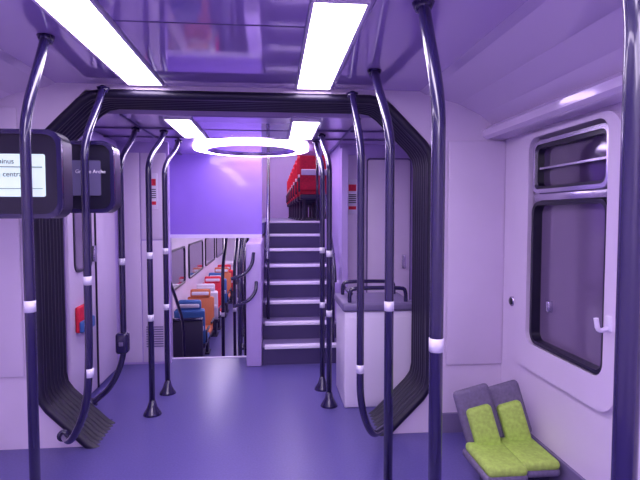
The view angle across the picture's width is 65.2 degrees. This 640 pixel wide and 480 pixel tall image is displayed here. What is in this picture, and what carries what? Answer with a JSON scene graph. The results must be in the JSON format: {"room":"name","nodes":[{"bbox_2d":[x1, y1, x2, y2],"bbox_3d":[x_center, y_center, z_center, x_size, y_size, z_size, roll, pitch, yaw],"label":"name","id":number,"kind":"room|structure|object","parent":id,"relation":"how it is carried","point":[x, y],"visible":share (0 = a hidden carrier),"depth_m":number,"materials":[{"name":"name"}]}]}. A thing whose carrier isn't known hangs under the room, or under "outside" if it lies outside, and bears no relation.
{"room":"train carriage","nodes":[
{"label":"train carriage","id":0,"kind":"room"},
{"bbox_2d":[63,131,119,373],"bbox_3d":[-1.798,0.107,3.864,0.100,2.100,1.290,0,3,-5],"label":"wall","id":1,"kind":"structure","parent":0,"point":[116,238],"depth_m":4.42,"materials":[{"name":"white plastic"}]},
{"bbox_2d":[75,304,94,332],"bbox_3d":[-1.656,0.544,3.532,0.053,0.180,0.240,0,3,-5],"label":"box","id":2,"kind":"object","parent":1,"relation":"attached to","point":[79,311],"visible":0.61,"depth_m":3.42,"materials":[{"name":"red"}]},
{"bbox_2d":[64,132,117,394],"bbox_3d":[-1.713,0.164,3.814,0.060,1.950,1.050,0,3,-5],"label":"door","id":3,"kind":"structure","parent":1,"relation":"in","point":[103,262],"depth_m":3.80,"materials":[{"name":"white plastic"}]},
{"bbox_2d":[171,238,222,317],"bbox_3d":[-2.455,0.718,10.143,0.100,1.950,9.440,0,3,-5],"label":"wall","id":4,"kind":"structure","parent":0,"point":[183,292],"depth_m":8.69,"materials":[{"name":"white plastic"}]},
{"bbox_2d":[172,246,185,289],"bbox_3d":[-2.131,0.434,7.314,0.040,0.600,1.700,0,3,-5],"label":"window","id":5,"kind":"structure","parent":4,"relation":"in","point":[178,254],"depth_m":7.62,"materials":[{"name":"black"}]},
{"bbox_2d":[188,240,203,278],"bbox_3d":[-2.327,0.330,9.402,0.040,0.600,1.700,0,3,-5],"label":"window","id":6,"kind":"structure","parent":4,"relation":"in","point":[195,249],"depth_m":9.28,"materials":[{"name":"black"}]},
{"bbox_2d":[205,238,214,265],"bbox_3d":[-2.524,0.225,11.490,0.040,0.600,1.700,0,3,-5],"label":"window","id":7,"kind":"structure","parent":4,"relation":"in","point":[209,242],"depth_m":11.33,"materials":[{"name":"black"}]},
{"bbox_2d":[216,238,223,257],"bbox_3d":[-2.720,0.120,13.578,0.040,0.600,1.700,0,3,-5],"label":"window","id":8,"kind":"structure","parent":4,"relation":"in","point":[219,241],"depth_m":13.45,"materials":[{"name":"black"}]},
{"bbox_2d":[169,154,261,237],"bbox_3d":[-0.565,-1.123,5.422,3.100,2.200,0.120,0,3,-5],"label":"wall","id":9,"kind":"structure","parent":0,"point":[212,195],"depth_m":5.40,"materials":[{"name":"white"}]},
{"bbox_2d":[205,289,243,356],"bbox_3d":[-0.974,1.386,9.909,2.800,0.740,10.250,0,3,-5],"label":"floor","id":10,"kind":"structure","parent":0,"point":[215,345],"depth_m":8.84,"materials":[{"name":"blue"}]},
{"bbox_2d":[171,282,185,356],"bbox_3d":[-1.512,1.054,5.241,0.034,1.429,1.034,0,3,-5],"label":"handrail","id":11,"kind":"object","parent":10,"relation":"on","point":[172,287],"visible":0.33,"depth_m":5.57,"materials":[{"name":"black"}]},
{"bbox_2d":[173,317,202,357],"bbox_3d":[-1.862,1.468,6.963,0.460,0.770,0.080,0,3,-5],"label":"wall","id":12,"kind":"structure","parent":10,"relation":"on","point":[193,326],"depth_m":6.94,"materials":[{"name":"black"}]},
{"bbox_2d":[174,300,209,356],"bbox_3d":[-1.883,1.338,7.398,0.470,0.987,0.608,0,3,-5],"label":"passenger seat","id":13,"kind":"object","parent":10,"relation":"on","point":[189,308],"visible":0.46,"depth_m":7.11,"materials":[{"name":"blue fabric"}]},
{"bbox_2d":[187,289,214,353],"bbox_3d":[-1.941,1.307,8.013,0.470,0.987,0.608,0,3,-5],"label":"passenger seat","id":14,"kind":"object","parent":10,"relation":"on","point":[207,301],"visible":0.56,"depth_m":8.17,"materials":[{"name":"orange fabric"}]},
{"bbox_2d":[196,283,220,336],"bbox_3d":[-2.043,1.253,9.088,0.470,0.987,0.608,0,3,-5],"label":"passenger seat","id":15,"kind":"object","parent":10,"relation":"on","point":[211,286],"visible":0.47,"depth_m":8.83,"materials":[{"name":"white fabric"}]},
{"bbox_2d":[202,276,220,329],"bbox_3d":[-2.100,1.222,9.703,0.470,0.987,0.608,0,3,-5],"label":"passenger seat","id":16,"kind":"object","parent":10,"relation":"on","point":[216,280],"visible":0.25,"depth_m":9.86,"materials":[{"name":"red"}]},
{"bbox_2d":[209,273,229,317],"bbox_3d":[-2.202,1.168,10.779,0.470,0.987,0.608,0,3,-5],"label":"passenger seat","id":17,"kind":"object","parent":10,"relation":"on","point":[226,297],"visible":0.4,"depth_m":10.52,"materials":[{"name":"blue"}]},
{"bbox_2d":[215,267,231,312],"bbox_3d":[-2.260,1.137,11.393,0.470,0.987,0.608,0,3,-5],"label":"passenger seat","id":18,"kind":"object","parent":10,"relation":"on","point":[227,275],"visible":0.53,"depth_m":11.55,"materials":[{"name":"orange fabric"}]},
{"bbox_2d":[221,238,227,355],"bbox_3d":[-1.210,0.914,6.306,0.117,1.942,0.395,0,3,-5],"label":"pole","id":19,"kind":"object","parent":10,"relation":"on","point":[225,239],"visible":0.69,"depth_m":6.16,"materials":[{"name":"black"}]},
{"bbox_2d":[218,265,232,303],"bbox_3d":[-2.361,1.083,12.469,0.470,0.987,0.608,0,3,-5],"label":"passenger seat","id":20,"kind":"object","parent":10,"relation":"on","point":[228,266],"visible":0.25,"depth_m":12.21,"materials":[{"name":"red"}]},
{"bbox_2d":[225,261,236,299],"bbox_3d":[-2.419,1.053,13.084,0.470,0.987,0.608,0,3,-5],"label":"passenger seat","id":21,"kind":"object","parent":10,"relation":"on","point":[226,262],"visible":0.1,"depth_m":13.24,"materials":[{"name":"white"}]},
{"bbox_2d":[233,238,238,355],"bbox_3d":[-1.119,0.899,6.615,0.117,1.942,0.395,0,3,-5],"label":"pole","id":22,"kind":"object","parent":10,"relation":"on","point":[236,239],"visible":0.58,"depth_m":6.47,"materials":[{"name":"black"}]},
{"bbox_2d":[237,238,241,316],"bbox_3d":[-1.194,0.859,7.410,0.117,1.942,0.395,0,3,-5],"label":"pole","id":23,"kind":"object","parent":10,"relation":"on","point":[240,239],"visible":0.38,"depth_m":7.26,"materials":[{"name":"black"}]},
{"bbox_2d":[240,238,243,349],"bbox_3d":[-1.298,0.814,8.304,0.117,1.942,0.395,0,3,-5],"label":"pole","id":24,"kind":"object","parent":10,"relation":"on","point":[241,257],"visible":0.3,"depth_m":8.18,"materials":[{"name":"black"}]},
{"bbox_2d":[238,277,246,355],"bbox_3d":[-0.815,1.051,5.306,0.034,1.429,1.034,0,3,-5],"label":"handrail","id":25,"kind":"object","parent":10,"relation":"on","point":[241,297],"visible":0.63,"depth_m":4.80,"materials":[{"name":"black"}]},
{"bbox_2d":[242,238,244,336],"bbox_3d":[-1.422,0.769,9.195,0.117,1.942,0.395,0,3,-5],"label":"pole","id":26,"kind":"object","parent":10,"relation":"on","point":[244,238],"visible":0.16,"depth_m":9.08,"materials":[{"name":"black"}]},
{"bbox_2d":[243,238,245,276],"bbox_3d":[-1.545,0.715,10.287,0.117,1.942,0.395,0,3,-5],"label":"pole","id":27,"kind":"object","parent":10,"relation":"on","point":[245,238],"visible":0.16,"depth_m":10.13,"materials":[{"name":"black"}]},
{"bbox_2d":[243,238,248,304],"bbox_3d":[-0.922,0.918,6.232,0.117,1.942,0.395,0,3,-5],"label":"pole","id":28,"kind":"object","parent":10,"relation":"on","point":[247,239],"visible":0.25,"depth_m":6.07,"materials":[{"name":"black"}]},
{"bbox_2d":[0,83,505,449],"bbox_3d":[-0.444,0.169,2.969,3.170,2.135,0.070,0,3,-5],"label":"wall","id":29,"kind":"structure","parent":0,"point":[475,165],"depth_m":3.04,"materials":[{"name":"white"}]},
{"bbox_2d":[0,49,54,98],"bbox_3d":[-1.528,-0.631,0.513,0.560,0.290,4.570,0,3,-5],"label":"trim","id":30,"kind":"structure","parent":29,"relation":"attached to","point":[14,74],"depth_m":2.56,"materials":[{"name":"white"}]},
{"bbox_2d":[246,235,264,365],"bbox_3d":[-0.674,0.957,5.380,0.135,1.950,1.870,0,3,-5],"label":"wall","id":31,"kind":"structure","parent":0,"point":[254,308],"depth_m":4.44,"materials":[{"name":"white plastic"}]},
{"bbox_2d":[172,356,246,358],"bbox_3d":[-1.112,1.122,4.729,0.860,0.026,0.030,0,3,-5],"label":"trim","id":32,"kind":"structure","parent":31,"relation":"attached to","point":[214,356],"depth_m":4.72,"materials":[{"name":"white metal"}]},
{"bbox_2d":[231,252,254,279],"bbox_3d":[-0.660,0.228,4.322,0.224,0.239,0.067,-1,3,-26],"label":"grab rail","id":33,"kind":"object","parent":31,"relation":"attached to","point":[248,269],"visible":1,"depth_m":4.31,"materials":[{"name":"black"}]},
{"bbox_2d":[233,281,257,307],"bbox_3d":[-0.638,0.476,4.345,0.227,0.223,0.079,-2,3,-28],"label":"grab rail","id":34,"kind":"object","parent":31,"relation":"attached to","point":[251,297],"visible":1,"depth_m":4.33,"materials":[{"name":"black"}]},
{"bbox_2d":[0,0,527,155],"bbox_3d":[-0.307,-0.829,1.891,3.250,0.193,7.100,0,3,-5],"label":"ceiling","id":35,"kind":"structure","parent":0,"point":[200,43],"depth_m":2.23,"materials":[{"name":"purple"}]},
{"bbox_2d":[32,0,163,85],"bbox_3d":[-0.926,-0.851,2.223,0.204,0.022,1.204,0,3,-5],"label":"ceiling light strip","id":36,"kind":"object","parent":35,"relation":"in","point":[86,21],"depth_m":2.07,"materials":[{"name":"white plastic"}]},
{"bbox_2d":[91,126,140,405],"bbox_3d":[-1.423,0.137,3.498,0.261,1.927,0.501,0,3,-5],"label":"pole","id":37,"kind":"object","parent":35,"relation":"attached to","point":[122,338],"visible":0.9,"depth_m":3.32,"materials":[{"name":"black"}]},
{"bbox_2d":[163,116,206,137],"bbox_3d":[-0.981,-0.825,3.698,0.189,0.022,0.804,0,3,-5],"label":"ceiling light strip","id":38,"kind":"object","parent":35,"relation":"in","point":[186,126],"depth_m":3.58,"materials":[{"name":"white plastic"}]},
{"bbox_2d":[193,139,307,156],"bbox_3d":[-0.656,-0.871,4.802,1.090,0.039,1.080,0,3,-5],"label":"recessed light","id":39,"kind":"object","parent":35,"relation":"in","point":[227,147],"visible":1,"depth_m":4.68,"materials":[{"name":"white plastic"}]},
{"bbox_2d":[288,118,321,139],"bbox_3d":[-0.128,-0.829,3.778,0.204,0.022,0.804,0,3,-5],"label":"ceiling light strip","id":40,"kind":"object","parent":35,"relation":"in","point":[300,129],"depth_m":3.66,"materials":[{"name":"white plastic"}]},
{"bbox_2d":[295,0,370,89],"bbox_3d":[0.017,-0.856,2.312,0.209,0.022,1.204,0,3,-5],"label":"ceiling light strip","id":41,"kind":"object","parent":35,"relation":"in","point":[332,27],"depth_m":2.09,"materials":[{"name":"white plastic"}]},
{"bbox_2d":[225,155,308,288],"bbox_3d":[-1.433,-0.625,14.969,3.150,4.150,0.100,0,3,-5],"label":"wall","id":42,"kind":"structure","parent":0,"point":[281,167],"depth_m":14.88,"materials":[{"name":"white plastic"}]},
{"bbox_2d":[0,357,549,479],"bbox_3d":[-0.312,1.310,1.620,3.170,0.080,6.350,0,3,-5],"label":"floor","id":43,"kind":"structure","parent":0,"point":[226,418],"depth_m":3.02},
{"bbox_2d":[19,33,54,479],"bbox_3d":[-1.121,0.202,2.003,0.124,2.097,0.297,0,3,-5],"label":"pole","id":44,"kind":"object","parent":43,"relation":"on","point":[45,39],"visible":1,"depth_m":1.91,"materials":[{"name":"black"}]},
{"bbox_2d":[116,141,172,364],"bbox_3d":[-1.659,0.527,4.970,0.520,2.850,0.978,0,3,-5],"label":"wall panel","id":45,"kind":"object","parent":43,"relation":"on","point":[136,157],"visible":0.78,"depth_m":4.47,"materials":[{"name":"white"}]},
{"bbox_2d":[151,173,157,208],"bbox_3d":[-1.494,-0.433,4.445,0.100,0.320,0.014,0,3,-5],"label":"notice","id":46,"kind":"object","parent":45,"relation":"attached to","point":[154,176],"visible":0.51,"depth_m":4.44,"materials":[{"name":"white"}]},
{"bbox_2d":[143,129,167,417],"bbox_3d":[-1.159,0.170,3.577,0.124,2.003,0.597,0,3,-5],"label":"pole","id":47,"kind":"object","parent":43,"relation":"on","point":[152,410],"visible":0.99,"depth_m":3.34,"materials":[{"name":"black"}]},
{"bbox_2d":[159,138,182,395],"bbox_3d":[-1.180,0.147,4.016,0.124,2.004,0.677,0,3,-5],"label":"pole","id":48,"kind":"object","parent":43,"relation":"on","point":[167,390],"visible":1,"depth_m":3.74,"materials":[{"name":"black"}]},
{"bbox_2d":[262,221,335,364],"bbox_3d":[-0.248,0.443,5.389,0.710,1.276,1.820,0,3,-5],"label":"staircase","id":49,"kind":"structure","parent":43,"relation":"on","point":[291,335],"depth_m":5.23,"materials":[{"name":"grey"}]},
{"bbox_2d":[266,157,269,318],"bbox_3d":[-0.562,-0.146,5.441,0.034,1.787,2.064,0,3,-5],"label":"stair handrail","id":50,"kind":"object","parent":49,"relation":"on","point":[268,158],"visible":0.87,"depth_m":4.90,"materials":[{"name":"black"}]},
{"bbox_2d":[314,156,336,342],"bbox_3d":[0.037,-0.068,5.484,0.034,1.947,2.098,0,3,-5],"label":"stair handrail","id":51,"kind":"object","parent":49,"relation":"on","point":[334,276],"visible":0.59,"depth_m":4.62,"materials":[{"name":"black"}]},
{"bbox_2d":[312,140,325,391],"bbox_3d":[-0.007,0.143,4.091,0.124,2.004,0.647,0,3,-5],"label":"pole","id":52,"kind":"object","parent":43,"relation":"on","point":[321,385],"visible":0.98,"depth_m":3.83,"materials":[{"name":"blue"}]},
{"bbox_2d":[317,133,337,408],"bbox_3d":[0.040,0.160,3.755,0.124,2.004,0.647,0,3,-5],"label":"pole","id":53,"kind":"object","parent":43,"relation":"on","point":[329,402],"visible":1,"depth_m":3.49,"materials":[{"name":"blue"}]},
{"bbox_2d":[334,279,411,407],"bbox_3d":[0.387,0.738,3.724,0.510,0.854,0.490,0,3,-5],"label":"base cabinet","id":54,"kind":"object","parent":43,"relation":"on","point":[346,303],"visible":0.82,"depth_m":3.50,"materials":[{"name":"white plastic"}]},
{"bbox_2d":[367,68,394,479],"bbox_3d":[0.296,0.178,2.418,0.124,2.102,0.460,0,3,-5],"label":"pole","id":55,"kind":"object","parent":43,"relation":"on","point":[374,73],"visible":0.99,"depth_m":2.25,"materials":[{"name":"blue"}]},
{"bbox_2d":[412,0,445,479],"bbox_3d":[0.369,0.217,1.694,0.124,2.097,0.282,0,3,-5],"label":"pole","id":56,"kind":"object","parent":43,"relation":"on","point":[423,8],"visible":1,"depth_m":1.60,"materials":[{"name":"blue"}]},
{"bbox_2d":[453,383,527,479],"bbox_3d":[0.852,1.001,2.529,0.253,0.447,0.371,0,3,-5],"label":"seat","id":57,"kind":"object","parent":43,"relation":"on","point":[491,459],"visible":1,"depth_m":2.60,"materials":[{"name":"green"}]},
{"bbox_2d":[489,380,559,479],"bbox_3d":[1.032,0.998,2.587,0.253,0.447,0.371,0,3,-5],"label":"seat","id":58,"kind":"object","parent":43,"relation":"on","point":[511,412],"visible":0.66,"depth_m":2.65,"materials":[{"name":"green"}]},
{"bbox_2d":[611,0,639,479],"bbox_3d":[0.528,0.258,0.915,0.124,2.094,0.219,0,3,-5],"label":"pole","id":59,"kind":"object","parent":43,"relation":"on","point":[626,383],"visible":1,"depth_m":0.84,"materials":[{"name":"blue"}]},
{"bbox_2d":[262,218,300,233],"bbox_3d":[-0.987,-0.344,10.223,2.950,0.164,9.450,0,3,-5],"label":"deck","id":60,"kind":"object","parent":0,"point":[263,219],"visible":0.17,"depth_m":7.74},
{"bbox_2d":[286,175,289,217],"bbox_3d":[-0.669,-1.141,13.271,0.470,1.121,0.609,0,3,-5],"label":"passenger seat","id":61,"kind":"object","parent":60,"relation":"on","point":[289,175],"visible":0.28,"depth_m":13.08,"materials":[{"name":"red fabric"}]},
{"bbox_2d":[287,173,302,217],"bbox_3d":[-0.585,-1.096,12.376,0.470,1.121,0.609,0,3,-5],"label":"passenger seat","id":62,"kind":"object","parent":60,"relation":"on","point":[290,173],"visible":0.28,"depth_m":12.24,"materials":[{"name":"red fabric"}]},
{"bbox_2d":[288,175,302,218],"bbox_3d":[-0.500,-1.051,11.481,0.470,1.121,0.609,0,3,-5],"label":"passenger seat","id":63,"kind":"object","parent":60,"relation":"on","point":[291,217],"visible":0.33,"depth_m":11.32,"materials":[{"name":"red fabric"}]},
{"bbox_2d":[289,165,308,218],"bbox_3d":[-0.416,-1.006,10.586,0.470,1.121,0.609,0,3,-5],"label":"passenger seat","id":64,"kind":"object","parent":60,"relation":"on","point":[290,198],"visible":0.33,"depth_m":10.46,"materials":[{"name":"red fabric"}]},
{"bbox_2d":[290,160,311,218],"bbox_3d":[-0.332,-0.961,9.691,0.470,1.121,0.609,0,3,-5],"label":"passenger seat","id":65,"kind":"object","parent":60,"relation":"on","point":[291,189],"visible":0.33,"depth_m":9.61,"materials":[{"name":"red fabric"}]},
{"bbox_2d":[292,155,315,219],"bbox_3d":[-0.248,-0.916,8.796,0.470,1.121,0.609,0,3,-5],"label":"passenger seat","id":66,"kind":"object","parent":60,"relation":"on","point":[295,164],"visible":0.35,"depth_m":8.67,"materials":[{"name":"red fabric"}]},
{"bbox_2d":[294,156,319,219],"bbox_3d":[-0.163,-0.871,7.902,0.470,1.121,0.609,0,3,-5],"label":"passenger seat","id":67,"kind":"object","parent":60,"relation":"on","point":[298,158],"visible":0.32,"depth_m":7.78,"materials":[{"name":"red fabric"}]},
{"bbox_2d":[297,155,326,220],"bbox_3d":[-0.079,-0.827,7.007,0.470,1.121,0.609,0,3,-5],"label":"passenger seat","id":68,"kind":"object","parent":60,"relation":"on","point":[306,181],"visible":0.38,"depth_m":6.76,"materials":[{"name":"red fabric"}]},
{"bbox_2d":[325,147,347,292],"bbox_3d":[0.136,0.104,5.423,0.056,1.950,1.850,0,3,-5],"label":"wall","id":69,"kind":"structure","parent":0,"point":[343,151],"depth_m":4.49,"materials":[{"name":"white plastic"}]},
{"bbox_2d":[330,144,412,318],"bbox_3d":[0.533,0.094,5.111,0.785,2.000,0.945,0,3,-5],"label":"wall panel","id":70,"kind":"object","parent":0,"point":[374,228],"visible":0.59,"depth_m":4.66,"materials":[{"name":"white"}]},
{"bbox_2d":[348,179,356,213],"bbox_3d":[0.298,-0.402,4.615,0.100,0.320,0.014,0,3,-5],"label":"notice","id":71,"kind":"object","parent":70,"relation":"attached to","point":[352,183],"visible":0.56,"depth_m":4.61,"materials":[{"name":"white"}]},
{"bbox_2d":[501,102,639,479],"bbox_3d":[1.390,0.257,0.858,0.115,2.100,4.620,0,3,-5],"label":"wall","id":72,"kind":"structure","parent":0,"point":[576,434],"depth_m":2.55,"materials":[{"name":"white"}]},
{"bbox_2d":[509,296,513,305],"bbox_3d":[1.138,0.362,2.961,0.024,0.055,0.056,0,3,-5],"label":"lock","id":73,"kind":"object","parent":72,"relation":"attached to","point":[511,299],"visible":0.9,"depth_m":2.95,"materials":[{"name":"silver metal"}]},
{"bbox_2d":[420,0,623,139],"bbox_3d":[1.071,-0.644,0.757,0.560,0.290,4.570,0,3,-5],"label":"ceiling panel","id":74,"kind":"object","parent":72,"relation":"attached to","point":[549,62],"depth_m":2.12,"materials":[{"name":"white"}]},
{"bbox_2d":[513,110,620,411],"bbox_3d":[1.189,0.082,2.469,0.032,1.290,0.880,0,3,-5],"label":"window frame","id":75,"kind":"structure","parent":72,"relation":"attached to","point":[594,390],"depth_m":2.41,"materials":[{"name":"white plastic"}]},
{"bbox_2d":[529,123,608,373],"bbox_3d":[1.214,0.031,2.419,0.070,1.085,0.620,0,3,-5],"label":"window","id":76,"kind":"structure","parent":72,"relation":"in","point":[570,170],"depth_m":2.44,"materials":[{"name":"black"}]},
{"bbox_2d":[593,315,611,332],"bbox_3d":[1.187,0.352,2.090,0.090,0.072,0.040,0,3,-5],"label":"coat hook","id":77,"kind":"object","parent":72,"relation":"attached to","point":[608,319],"visible":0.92,"depth_m":2.08,"materials":[{"name":"white plastic"}]},
{"bbox_3d":[-1.851,0.273,0.553,0.115,2.100,4.620,0,3,-5],"label":"wall","id":78,"kind":"structure","parent":0,"visible":0},
{"bbox_2d":[0,129,72,218],"bbox_3d":[-1.500,-0.272,2.078,0.865,0.365,0.120,0,3,-5],"label":"display","id":79,"kind":"object","parent":78,"relation":"attached to","point":[52,183],"visible":0.78,"depth_m":2.06,"materials":[{"name":"plastic"},{"name":"glass"},{"name":"metal"}]},
{"bbox_2d":[69,140,120,212],"bbox_3d":[-1.523,-0.325,2.596,0.915,0.370,0.120,0,3,-5],"label":"display","id":80,"kind":"object","parent":78,"relation":"attached to","point":[104,157],"visible":0.59,"depth_m":2.58,"materials":[{"name":"black plastic"}]},
{"bbox_3d":[-0.303,0.151,3.338,2.980,2.135,0.040,0,3,-5],"label":"wall","id":81,"kind":"structure","parent":0,"visible":0},
{"bbox_2d":[57,85,109,443],"bbox_3d":[-1.310,0.151,2.657,0.324,1.997,0.356,0,3,-5],"label":"pole","id":82,"kind":"object","parent":81,"relation":"attached to","point":[63,435],"visible":1,"depth_m":2.51,"materials":[{"name":"blue"}]},
{"bbox_2d":[33,89,430,448],"bbox_3d":[-0.485,0.192,3.116,2.355,2.125,0.391,0,3,-5],"label":"gangway bellows","id":83,"kind":"object","parent":81,"relation":"attached to","point":[59,400],"visible":0.68,"depth_m":3.04,"materials":[{"name":"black rubber"}]},
{"bbox_2d":[346,91,393,436],"bbox_3d":[0.311,0.153,2.816,0.294,2.017,0.369,0,3,-5],"label":"pole","id":84,"kind":"object","parent":81,"relation":"attached to","point":[352,95],"visible":0.9,"depth_m":2.64,"materials":[{"name":"blue"}]}
]}

